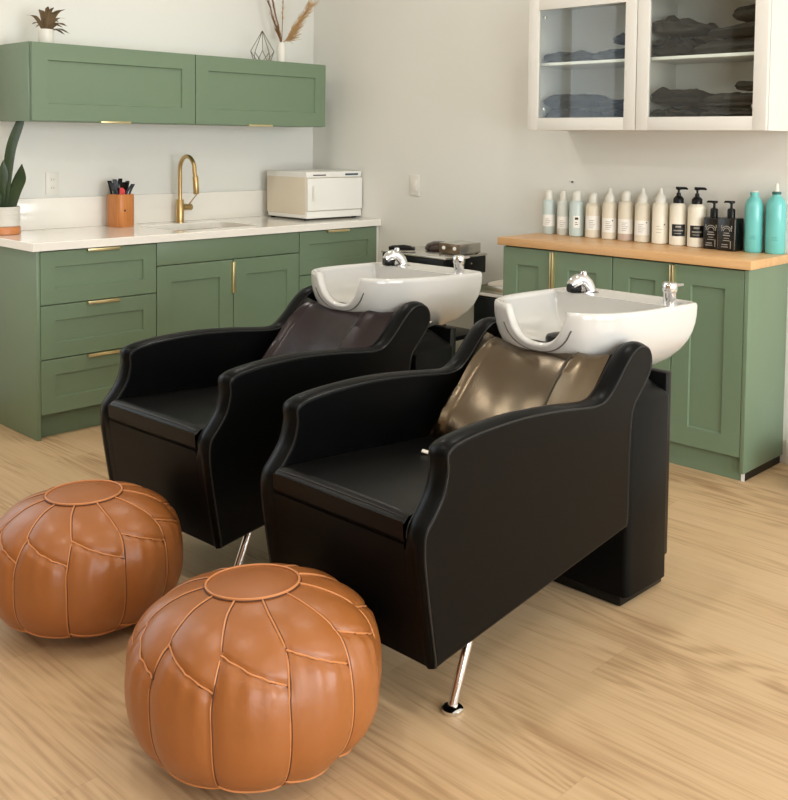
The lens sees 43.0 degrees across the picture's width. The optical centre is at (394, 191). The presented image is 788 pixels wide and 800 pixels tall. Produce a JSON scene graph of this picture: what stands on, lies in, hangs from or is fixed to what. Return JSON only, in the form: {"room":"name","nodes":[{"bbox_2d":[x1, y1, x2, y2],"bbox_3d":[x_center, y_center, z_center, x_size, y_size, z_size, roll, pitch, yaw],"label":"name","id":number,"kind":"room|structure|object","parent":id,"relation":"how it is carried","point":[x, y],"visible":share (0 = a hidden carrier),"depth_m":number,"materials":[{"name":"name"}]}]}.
{"room":"salon","nodes":[
{"label":"salon","id":0,"kind":"room"},
{"bbox_2d":[0,0,313,198],"bbox_3d":[-2.867,-0.300,4.195,0.100,2.900,6.800,4,4,44],"label":"wall","id":1,"kind":"structure","parent":0,"point":[86,156],"depth_m":5.69,"materials":[{"name":"white paint"}]},
{"bbox_2d":[46,172,58,194],"bbox_3d":[-1.789,-0.043,5.243,0.008,0.116,0.072,4,4,44],"label":"power outlet","id":2,"kind":"object","parent":1,"relation":"attached to","point":[52,179],"visible":1,"depth_m":5.24,"materials":[{"name":"white plastic"}]},
{"bbox_2d":[49,177,55,181],"bbox_3d":[-1.788,-0.065,5.240,0.003,0.028,0.034,4,4,44],"label":"socket","id":3,"kind":"object","parent":2,"relation":"attached to","point":[51,179],"depth_m":5.24,"materials":[{"name":"grey plastic"}]},
{"bbox_2d":[50,185,55,190],"bbox_3d":[-1.788,-0.021,5.242,0.003,0.028,0.034,4,4,44],"label":"socket","id":4,"kind":"object","parent":2,"relation":"attached to","point":[52,187],"depth_m":5.24,"materials":[{"name":"grey plastic"}]},
{"bbox_2d":[0,41,194,123],"bbox_3d":[-1.527,-0.547,5.216,0.374,0.382,0.935,4,4,44],"label":"upper cabinet","id":5,"kind":"object","parent":1,"relation":"attached to","point":[40,81],"visible":1,"depth_m":5.01,"materials":[{"name":"green paint"}]},
{"bbox_2d":[31,7,69,42],"bbox_3d":[-1.715,-0.824,4.978,0.206,0.190,0.089,1,3,2],"label":"potted plant","id":6,"kind":"object","parent":5,"relation":"on","point":[47,23],"visible":0.98,"depth_m":4.96,"materials":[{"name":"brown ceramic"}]},
{"bbox_2d":[17,190,270,230],"bbox_3d":[-1.303,0.091,5.741,0.020,0.162,2.223,4,4,44],"label":"backsplash","id":7,"kind":"structure","parent":1,"relation":"attached to","point":[87,211],"depth_m":5.63,"materials":[{"name":"white stone"}]},
{"bbox_2d":[159,55,325,126],"bbox_3d":[-0.870,-0.576,5.890,0.374,0.382,0.946,4,4,44],"label":"upper cabinet","id":8,"kind":"object","parent":1,"relation":"attached to","point":[229,91],"visible":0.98,"depth_m":5.75,"materials":[{"name":"green paint"}]},
{"bbox_2d":[250,31,273,60],"bbox_3d":[-0.786,-0.862,5.937,0.134,0.185,0.140,4,4,44],"label":"terrarium","id":9,"kind":"object","parent":8,"relation":"on","point":[262,32],"visible":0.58,"depth_m":5.92,"materials":[{"name":"black metal"}]},
{"bbox_2d":[277,42,285,61],"bbox_3d":[-0.685,-0.842,6.090,0.053,0.132,0.053,4,4,44],"label":"vase","id":10,"kind":"object","parent":8,"relation":"on","point":[281,49],"visible":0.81,"depth_m":6.07,"materials":[{"name":"white ceramic"}]},
{"bbox_2d":[267,0,279,38],"bbox_3d":[-0.746,-1.041,6.080,0.131,0.479,0.024,1,3,0],"label":"stem","id":11,"kind":"object","parent":10,"relation":"in","point":[272,14],"visible":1,"depth_m":6.08,"materials":[{"name":"brown plant"}]},
{"bbox_2d":[272,0,281,41],"bbox_3d":[-0.723,-1.047,6.036,0.021,0.497,0.122,3,4,43],"label":"stem","id":12,"kind":"object","parent":10,"relation":"in","point":[273,7],"visible":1,"depth_m":6.05,"materials":[{"name":"brown plant"}]},
{"bbox_2d":[281,0,283,29],"bbox_3d":[-0.675,-1.027,6.081,0.025,0.452,0.024,1,3,6],"label":"stem","id":13,"kind":"object","parent":10,"relation":"in","point":[282,0],"visible":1,"depth_m":6.08,"materials":[{"name":"brown plant"}]},
{"bbox_2d":[284,0,319,41],"bbox_3d":[-0.567,-1.004,6.082,0.238,0.410,0.068,1,3,0],"label":"stem","id":14,"kind":"object","parent":10,"relation":"in","point":[294,28],"visible":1,"depth_m":6.08,"materials":[{"name":"beige plant"}]},
{"bbox_2d":[0,424,787,799],"bbox_3d":[-0.197,1.366,1.664,7.600,0.100,6.800,4,4,44],"label":"floor","id":15,"kind":"structure","parent":0,"point":[678,690],"depth_m":2.54,"materials":[{"name":"brown wood"}]},
{"bbox_2d":[0,243,155,440],"bbox_3d":[-1.625,0.684,5.003,0.636,0.875,0.629,4,4,44],"label":"base cabinet","id":16,"kind":"object","parent":15,"relation":"on","point":[67,316],"visible":0.91,"depth_m":4.73,"materials":[{"name":"green wood"}]},
{"bbox_2d":[0,190,380,251],"bbox_3d":[-1.082,0.124,5.526,0.639,0.200,2.223,4,4,44],"label":"countertop","id":17,"kind":"structure","parent":16,"relation":"on","point":[59,223],"depth_m":5.42,"materials":[{"name":"white stone"}]},
{"bbox_2d":[0,121,25,234],"bbox_3d":[-1.915,-0.118,4.928,0.166,0.650,0.192,4,4,44],"label":"snake plant","id":18,"kind":"object","parent":17,"relation":"on","point":[10,192],"visible":0.98,"depth_m":4.92,"materials":[{"name":"green plant"}]},
{"bbox_2d":[107,194,133,227],"bbox_3d":[-1.476,0.099,5.406,0.119,0.176,0.116,3,4,33],"label":"utensil holder","id":19,"kind":"object","parent":17,"relation":"on","point":[120,208],"visible":0.91,"depth_m":5.36,"materials":[{"name":"brown wood"}]},
{"bbox_2d":[107,181,114,193],"bbox_3d":[-1.524,0.056,5.401,0.044,0.233,0.025,0,3,-11],"label":"hair clip","id":20,"kind":"object","parent":19,"relation":"in","point":[111,192],"visible":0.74,"depth_m":5.38,"materials":[{"name":"black plastic"}]},
{"bbox_2d":[109,183,118,194],"bbox_3d":[-1.503,0.064,5.376,0.052,0.221,0.025,0,3,-17],"label":"hair clip","id":21,"kind":"object","parent":19,"relation":"in","point":[113,187],"visible":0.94,"depth_m":5.36,"materials":[{"name":"black plastic"}]},
{"bbox_2d":[112,179,119,194],"bbox_3d":[-1.498,0.052,5.399,0.038,0.241,0.025,-1,3,-29],"label":"hair clip","id":22,"kind":"object","parent":19,"relation":"in","point":[115,182],"visible":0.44,"depth_m":5.39,"materials":[{"name":"black plastic"}]},
{"bbox_2d":[118,178,121,187],"bbox_3d":[-1.488,0.050,5.428,0.029,0.244,0.025,0,3,-11],"label":"hair clip","id":23,"kind":"object","parent":19,"relation":"in","point":[119,179],"visible":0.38,"depth_m":5.42,"materials":[{"name":"black plastic"}]},
{"bbox_2d":[119,188,124,194],"bbox_3d":[-1.462,0.066,5.372,0.036,0.179,0.004,0,3,-11],"label":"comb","id":24,"kind":"object","parent":19,"relation":"in","point":[122,190],"visible":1,"depth_m":5.37,"materials":[{"name":"red plastic"}]},
{"bbox_2d":[121,182,126,193],"bbox_3d":[-1.458,0.060,5.405,0.029,0.226,0.025,1,3,6],"label":"hair clip","id":25,"kind":"object","parent":19,"relation":"in","point":[124,184],"visible":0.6,"depth_m":5.39,"materials":[{"name":"black plastic"}]},
{"bbox_2d":[126,184,134,193],"bbox_3d":[-1.429,0.065,5.412,0.056,0.216,0.025,0,3,-17],"label":"hair clip","id":26,"kind":"object","parent":19,"relation":"in","point":[131,186],"visible":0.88,"depth_m":5.40,"materials":[{"name":"black plastic"}]},
{"bbox_2d":[175,154,198,222],"bbox_3d":[-1.141,-0.019,5.687,0.203,0.390,0.130,4,4,44],"label":"kitchen faucet","id":27,"kind":"object","parent":17,"relation":"on","point":[180,206],"visible":1,"depth_m":5.70,"materials":[{"name":"gold metal"}]},
{"bbox_2d":[162,228,249,265],"bbox_3d":[-1.078,0.323,5.523,0.410,0.196,0.600,4,4,44],"label":"sink","id":28,"kind":"object","parent":17,"relation":"in","point":[205,228],"visible":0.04,"depth_m":5.48,"materials":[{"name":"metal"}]},
{"bbox_2d":[267,169,361,220],"bbox_3d":[-0.483,0.014,6.175,0.442,0.288,0.416,-2,4,-45],"label":"towel warmer","id":29,"kind":"object","parent":17,"relation":"on","point":[313,193],"visible":1,"depth_m":6.04,"materials":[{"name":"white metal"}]},
{"bbox_2d":[0,479,182,638],"bbox_3d":[-0.899,1.053,2.913,0.560,0.382,0.556,4,4,44],"label":"pouf","id":30,"kind":"object","parent":15,"relation":"on","point":[83,558],"visible":0.98,"depth_m":2.71,"materials":[{"name":"brown leather"}]},
{"bbox_2d":[156,232,298,335],"bbox_3d":[-1.080,0.663,5.562,0.635,0.871,0.930,4,4,44],"label":"base cabinet","id":31,"kind":"object","parent":15,"relation":"on","point":[253,291],"visible":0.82,"depth_m":5.31,"materials":[{"name":"green wood"}]},
{"bbox_2d":[124,563,381,792],"bbox_3d":[-0.317,1.083,2.297,0.588,0.398,0.585,4,4,44],"label":"pouf","id":32,"kind":"object","parent":15,"relation":"on","point":[248,678],"visible":1,"depth_m":2.09,"materials":[{"name":"brown leather"}]},
{"bbox_2d":[100,247,481,565],"bbox_3d":[-0.290,0.732,3.663,0.600,0.952,1.417,3,4,42],"label":"chair","id":33,"kind":"object","parent":15,"relation":"on","point":[193,419],"visible":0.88,"depth_m":3.37,"materials":[{"name":"black leather"}]},
{"bbox_2d":[262,297,393,358],"bbox_3d":[-0.274,0.573,3.671,0.467,0.296,0.298,3,4,42],"label":"cushion","id":34,"kind":"object","parent":33,"relation":"on","point":[326,323],"depth_m":3.68,"materials":[{"name":"brown leather"}]},
{"bbox_2d":[311,247,481,327],"bbox_3d":[-0.018,0.401,3.945,0.505,0.313,0.620,4,4,44],"label":"bowl","id":35,"kind":"object","parent":33,"relation":"on","point":[373,293],"depth_m":3.82,"materials":[{"name":"white ceramic"}]},
{"bbox_2d":[256,226,378,290],"bbox_3d":[-0.533,0.638,6.123,0.636,0.875,0.635,4,4,44],"label":"base cabinet","id":36,"kind":"object","parent":15,"relation":"on","point":[356,245],"visible":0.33,"depth_m":5.87,"materials":[{"name":"green wood"}]},
{"bbox_2d":[381,246,486,340],"bbox_3d":[0.202,0.721,5.382,0.464,0.802,0.352,4,4,44],"label":"trolley","id":37,"kind":"object","parent":15,"relation":"on","point":[477,261],"visible":0.29,"depth_m":5.25,"materials":[{"name":"black plastic"}]},
{"bbox_2d":[389,245,414,250],"bbox_3d":[0.041,0.299,5.370,0.144,0.033,0.036,1,3,4],"label":"hair clipper","id":38,"kind":"object","parent":37,"relation":"on","point":[402,247],"visible":0.94,"depth_m":5.36,"materials":[{"name":"black plastic"}]},
{"bbox_2d":[381,246,486,259],"bbox_3d":[0.212,0.326,5.367,0.464,0.011,0.336,4,4,44],"label":"tray","id":39,"kind":"object","parent":37,"relation":"on","point":[420,253],"depth_m":5.26,"materials":[{"name":"black plastic"}]},
{"bbox_2d":[425,241,444,251],"bbox_3d":[0.244,0.292,5.432,0.156,0.050,0.156,4,4,44],"label":"case","id":40,"kind":"object","parent":37,"relation":"on","point":[432,246],"visible":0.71,"depth_m":5.38,"materials":[{"name":"brown leather"}]},
{"bbox_2d":[446,325,469,340],"bbox_3d":[0.206,0.751,5.386,0.436,0.025,0.306,4,4,44],"label":"shelf","id":41,"kind":"object","parent":37,"relation":"attached to","point":[461,333],"depth_m":5.30,"materials":[{"name":"black plastic"}]},
{"bbox_2d":[439,240,480,254],"bbox_3d":[0.345,0.296,5.295,0.144,0.058,0.180,4,4,44],"label":"heater","id":42,"kind":"object","parent":37,"relation":"on","point":[459,247],"visible":0.98,"depth_m":5.25,"materials":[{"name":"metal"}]},
{"bbox_2d":[261,271,696,716],"bbox_3d":[0.343,0.775,2.986,0.600,0.952,1.417,4,4,44],"label":"chair","id":43,"kind":"object","parent":15,"relation":"on","point":[448,497],"visible":0.98,"depth_m":2.72,"materials":[{"name":"black leather"}]},
{"bbox_2d":[427,332,609,438],"bbox_3d":[0.360,0.616,2.993,0.467,0.296,0.298,4,4,44],"label":"cushion","id":44,"kind":"object","parent":43,"relation":"on","point":[496,375],"depth_m":3.00,"materials":[{"name":"brown leather"}]},
{"bbox_2d":[494,271,696,364],"bbox_3d":[0.627,0.444,3.257,0.502,0.313,0.614,4,4,44],"label":"bowl","id":45,"kind":"object","parent":43,"relation":"on","point":[579,323],"depth_m":3.15,"materials":[{"name":"white ceramic"}]},
{"bbox_2d":[474,292,502,323],"bbox_3d":[0.600,0.828,5.262,0.253,0.611,0.297,4,4,44],"label":"base cabinet","id":46,"kind":"object","parent":15,"relation":"on","point":[484,307],"visible":0.04,"depth_m":5.18,"materials":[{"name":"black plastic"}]},
{"bbox_2d":[480,283,502,294],"bbox_3d":[0.605,0.502,5.246,0.210,0.040,0.260,4,4,44],"label":"tray","id":47,"kind":"object","parent":46,"relation":"on","point":[485,287],"visible":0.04,"depth_m":5.16,"materials":[{"name":"silver metal"}]},
{"bbox_2d":[488,280,502,286],"bbox_3d":[0.605,0.487,5.245,0.176,0.044,0.200,4,4,44],"label":"folded towel","id":48,"kind":"object","parent":47,"relation":"in","point":[499,283],"visible":0.2,"depth_m":5.20,"materials":[{"name":"beige fabric"}]},
{"bbox_2d":[503,245,613,295],"bbox_3d":[0.888,0.713,4.906,0.624,0.885,0.400,4,4,44],"label":"base cabinet","id":49,"kind":"object","parent":15,"relation":"on","point":[525,269],"visible":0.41,"depth_m":4.79,"materials":[{"name":"green wood"}]},
{"bbox_2d":[612,257,787,481],"bbox_3d":[1.342,0.741,4.465,0.642,0.885,0.400,4,4,44],"label":"base cabinet","id":50,"kind":"object","parent":15,"relation":"on","point":[728,378],"visible":0.65,"depth_m":4.24,"materials":[{"name":"green wood"}]},
{"bbox_2d":[497,233,787,269],"bbox_3d":[1.119,0.265,4.659,1.305,0.038,0.404,4,4,44],"label":"countertop","id":51,"kind":"structure","parent":50,"relation":"on","point":[742,260],"depth_m":4.47,"materials":[{"name":"beige wood"}]},
{"bbox_2d":[542,190,555,233],"bbox_3d":[0.799,0.102,5.172,0.066,0.226,0.067,4,4,44],"label":"bottle","id":52,"kind":"object","parent":51,"relation":"on","point":[549,206],"visible":1,"depth_m":5.15,"materials":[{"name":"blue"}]},
{"bbox_2d":[557,190,568,234],"bbox_3d":[0.862,0.106,5.110,0.060,0.227,0.061,4,4,44],"label":"bottle","id":53,"kind":"object","parent":51,"relation":"on","point":[563,204],"visible":0.99,"depth_m":5.09,"materials":[{"name":"white plastic"}]},
{"bbox_2d":[569,191,583,236],"bbox_3d":[0.920,0.108,5.048,0.074,0.230,0.074,4,4,44],"label":"bottle","id":54,"kind":"object","parent":51,"relation":"on","point":[576,208],"visible":1,"depth_m":5.02,"materials":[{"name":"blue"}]},
{"bbox_2d":[585,192,600,237],"bbox_3d":[0.989,0.115,4.983,0.074,0.225,0.074,4,4,44],"label":"bottle","id":55,"kind":"object","parent":51,"relation":"on","point":[593,209],"visible":1,"depth_m":4.96,"materials":[{"name":"beige plastic"}]},
{"bbox_2d":[602,188,616,239],"bbox_3d":[1.058,0.107,4.916,0.073,0.250,0.073,4,4,44],"label":"bottle","id":56,"kind":"object","parent":51,"relation":"on","point":[609,207],"visible":1,"depth_m":4.89,"materials":[{"name":"beige plastic"}]},
{"bbox_2d":[618,190,633,240],"bbox_3d":[1.123,0.114,4.855,0.074,0.243,0.074,4,4,44],"label":"bottle","id":57,"kind":"object","parent":51,"relation":"on","point":[626,206],"visible":1,"depth_m":4.83,"materials":[{"name":"beige plastic"}]},
{"bbox_2d":[634,188,650,242],"bbox_3d":[1.188,0.111,4.789,0.074,0.257,0.074,4,4,44],"label":"bottle","id":58,"kind":"object","parent":51,"relation":"on","point":[642,207],"visible":1,"depth_m":4.76,"materials":[{"name":"beige plastic"}]},
{"bbox_2d":[652,188,668,243],"bbox_3d":[1.255,0.113,4.721,0.076,0.262,0.077,4,4,44],"label":"bottle","id":59,"kind":"object","parent":51,"relation":"on","point":[660,209],"visible":1,"depth_m":4.69,"materials":[{"name":"beige plastic"}]},
{"bbox_2d":[669,186,687,245],"bbox_3d":[1.321,0.112,4.657,0.076,0.273,0.078,0,3,-14],"label":"pump bottle","id":60,"kind":"object","parent":51,"relation":"on","point":[678,209],"visible":1,"depth_m":4.63,"materials":[{"name":"beige plastic"}]},
{"bbox_2d":[687,187,706,247],"bbox_3d":[1.388,0.115,4.591,0.083,0.275,0.081,4,4,44],"label":"pump bottle","id":61,"kind":"object","parent":51,"relation":"on","point":[696,210],"visible":0.98,"depth_m":4.56,"materials":[{"name":"beige plastic"}]},
{"bbox_2d":[703,200,719,249],"bbox_3d":[1.442,0.148,4.520,0.073,0.218,0.061,3,4,41],"label":"pump bottle","id":62,"kind":"object","parent":51,"relation":"on","point":[710,233],"visible":0.91,"depth_m":4.50,"materials":[{"name":"black plastic"}]},
{"bbox_2d":[705,224,717,247],"bbox_3d":[1.425,0.187,4.496,0.059,0.130,0.001,3,4,41],"label":"print","id":63,"kind":"object","parent":62,"relation":"attached to","point":[705,224],"depth_m":4.49},
{"bbox_2d":[718,201,743,251],"bbox_3d":[1.497,0.150,4.452,0.076,0.222,0.084,-2,4,-43],"label":"pump bottle","id":64,"kind":"object","parent":51,"relation":"on","point":[730,228],"visible":1,"depth_m":4.43,"materials":[{"name":"black plastic"}]},
{"bbox_2d":[721,225,734,248],"bbox_3d":[1.474,0.189,4.423,0.001,0.134,0.065,-2,4,-43],"label":"print","id":65,"kind":"object","parent":64,"relation":"attached to","point":[721,225],"depth_m":4.42},
{"bbox_2d":[743,191,763,252],"bbox_3d":[1.581,0.130,4.402,0.079,0.270,0.080,4,4,44],"label":"bottle","id":66,"kind":"object","parent":51,"relation":"on","point":[754,206],"visible":1,"depth_m":4.37,"materials":[{"name":"teal plastic"}]},
{"bbox_2d":[765,183,785,253],"bbox_3d":[1.658,0.116,4.350,0.082,0.305,0.084,4,4,44],"label":"bottle","id":67,"kind":"object","parent":51,"relation":"on","point":[775,229],"visible":1,"depth_m":4.32,"materials":[{"name":"teal plastic"}]},
{"bbox_2d":[313,0,787,462],"bbox_3d":[2.192,-0.230,3.948,7.500,2.900,0.100,4,4,44],"label":"wall","id":68,"kind":"structure","parent":0,"point":[436,91],"depth_m":5.60,"materials":[{"name":"white paint"}]},
{"bbox_2d":[409,175,419,195],"bbox_3d":[0.118,-0.038,5.899,0.080,0.124,0.011,4,4,44],"label":"light switch","id":69,"kind":"object","parent":68,"relation":"attached to","point":[414,182],"visible":1,"depth_m":5.89,"materials":[{"name":"white plastic"}]},
{"bbox_2d":[527,0,787,131],"bbox_3d":[1.202,-0.596,4.581,1.198,0.632,0.349,4,4,44],"label":"upper cabinet","id":70,"kind":"object","parent":68,"relation":"attached to","point":[555,26],"visible":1,"depth_m":4.57,"materials":[{"name":"white paint"}]},
{"bbox_2d":[543,50,594,62],"bbox_3d":[0.890,-0.655,4.887,0.275,0.060,0.254,4,4,44],"label":"folded towel","id":71,"kind":"object","parent":70,"relation":"on","point":[581,55],"visible":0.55,"depth_m":4.80,"materials":[{"name":"fabric"}]},
{"bbox_2d":[543,108,600,117],"bbox_3d":[0.896,-0.364,4.898,0.295,0.090,0.255,4,4,44],"label":"folded towel","id":72,"kind":"object","parent":70,"relation":"in","point":[573,112],"visible":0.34,"depth_m":4.82,"materials":[{"name":"fabric"}]},
{"bbox_2d":[542,93,607,108],"bbox_3d":[0.894,-0.446,4.891,0.298,0.074,0.257,4,4,44],"label":"folded towel","id":73,"kind":"object","parent":72,"relation":"on","point":[579,101],"visible":0.92,"depth_m":4.80,"materials":[{"name":"fabric"}]},
{"bbox_2d":[540,59,624,69],"bbox_3d":[1.001,-0.612,4.799,0.568,0.014,0.300,4,4,44],"label":"shelf","id":74,"kind":"object","parent":70,"relation":"attached to","point":[610,64],"depth_m":4.83,"materials":[{"name":"white"}]},
{"bbox_2d":[591,48,624,59],"bbox_3d":[1.088,-0.648,4.695,0.277,0.070,0.255,4,4,44],"label":"folded towel","id":75,"kind":"object","parent":70,"relation":"on","point":[611,53],"visible":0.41,"depth_m":4.62,"materials":[{"name":"fabric"}]},
{"bbox_2d":[612,33,624,44],"bbox_3d":[1.131,-0.711,4.654,0.159,0.060,0.252,4,4,44],"label":"folded towel","id":76,"kind":"object","parent":75,"relation":"on","point":[620,39],"visible":0.2,"depth_m":4.60,"materials":[{"name":"fabric"}]},
{"bbox_2d":[597,110,623,116],"bbox_3d":[1.096,-0.345,4.704,0.249,0.078,0.250,4,4,44],"label":"folded towel","id":77,"kind":"object","parent":70,"relation":"in","point":[619,113],"visible":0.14,"depth_m":4.63,"materials":[{"name":"fabric"}]},
{"bbox_2d":[595,98,623,109],"bbox_3d":[1.081,-0.414,4.710,0.216,0.058,0.255,4,4,44],"label":"folded towel","id":78,"kind":"object","parent":77,"relation":"on","point":[607,104],"visible":0.41,"depth_m":4.64,"materials":[{"name":"fabric"}]},
{"bbox_2d":[652,35,706,56],"bbox_3d":[1.287,-0.650,4.502,0.190,0.098,0.252,4,4,44],"label":"folded towel","id":79,"kind":"object","parent":70,"relation":"on","point":[674,46],"visible":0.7,"depth_m":4.42,"materials":[{"name":"grey fabric"}]},
{"bbox_2d":[653,15,718,37],"bbox_3d":[1.306,-0.750,4.479,0.239,0.105,0.260,4,4,44],"label":"folded towel","id":80,"kind":"object","parent":79,"relation":"on","point":[684,27],"visible":0.93,"depth_m":4.40,"materials":[{"name":"grey fabric"}]},
{"bbox_2d":[651,106,707,116],"bbox_3d":[1.297,-0.339,4.504,0.231,0.092,0.256,4,4,44],"label":"folded towel","id":81,"kind":"object","parent":70,"relation":"in","point":[692,111],"visible":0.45,"depth_m":4.43,"materials":[{"name":"black fabric"}]},
{"bbox_2d":[651,87,714,105],"bbox_3d":[1.302,-0.428,4.497,0.240,0.084,0.251,4,4,44],"label":"folded towel","id":82,"kind":"object","parent":81,"relation":"on","point":[664,96],"visible":0.91,"depth_m":4.41,"materials":[{"name":"black fabric"}]},
{"bbox_2d":[651,52,753,64],"bbox_3d":[1.424,-0.586,4.388,0.573,0.014,0.300,4,4,44],"label":"shelf","id":83,"kind":"object","parent":70,"relation":"attached to","point":[738,58],"depth_m":4.41,"materials":[{"name":"white"}]},
{"bbox_2d":[694,36,754,54],"bbox_3d":[1.489,-0.626,4.308,0.362,0.075,0.253,4,4,44],"label":"folded towel","id":84,"kind":"object","parent":70,"relation":"on","point":[743,44],"visible":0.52,"depth_m":4.24,"materials":[{"name":"grey fabric"}]},
{"bbox_2d":[707,21,754,38],"bbox_3d":[1.509,-0.693,4.282,0.299,0.062,0.257,4,4,44],"label":"folded towel","id":85,"kind":"object","parent":84,"relation":"on","point":[747,29],"visible":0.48,"depth_m":4.22,"materials":[{"name":"grey fabric"}]},
{"bbox_2d":[733,3,755,21],"bbox_3d":[1.554,-0.762,4.237,0.178,0.080,0.250,4,4,44],"label":"folded towel","id":86,"kind":"object","parent":85,"relation":"on","point":[744,13],"visible":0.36,"depth_m":4.18,"materials":[{"name":"grey fabric"}]},
{"bbox_2d":[700,108,751,116],"bbox_3d":[1.498,-0.322,4.308,0.322,0.082,0.257,4,4,44],"label":"folded towel","id":87,"kind":"object","parent":70,"relation":"in","point":[716,111],"visible":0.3,"depth_m":4.25,"materials":[{"name":"black fabric"}]},
{"bbox_2d":[703,92,752,107],"bbox_3d":[1.505,-0.397,4.304,0.308,0.068,0.250,4,4,44],"label":"folded towel","id":88,"kind":"object","parent":87,"relation":"on","point":[735,99],"visible":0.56,"depth_m":4.24,"materials":[{"name":"black fabric"}]},
{"bbox_2d":[735,81,752,90],"bbox_3d":[1.557,-0.453,4.246,0.160,0.050,0.257,4,4,44],"label":"folded towel","id":89,"kind":"object","parent":88,"relation":"on","point":[740,85],"visible":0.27,"depth_m":4.20,"materials":[{"name":"black fabric"}]},
{"bbox_2d":[785,440,787,464],"bbox_3d":[3.235,1.235,2.914,4.235,0.105,0.014,4,4,44],"label":"baseboard","id":90,"kind":"structure","parent":68,"relation":"attached to","point":[786,462],"depth_m":4.38,"materials":[{"name":"white paint"}]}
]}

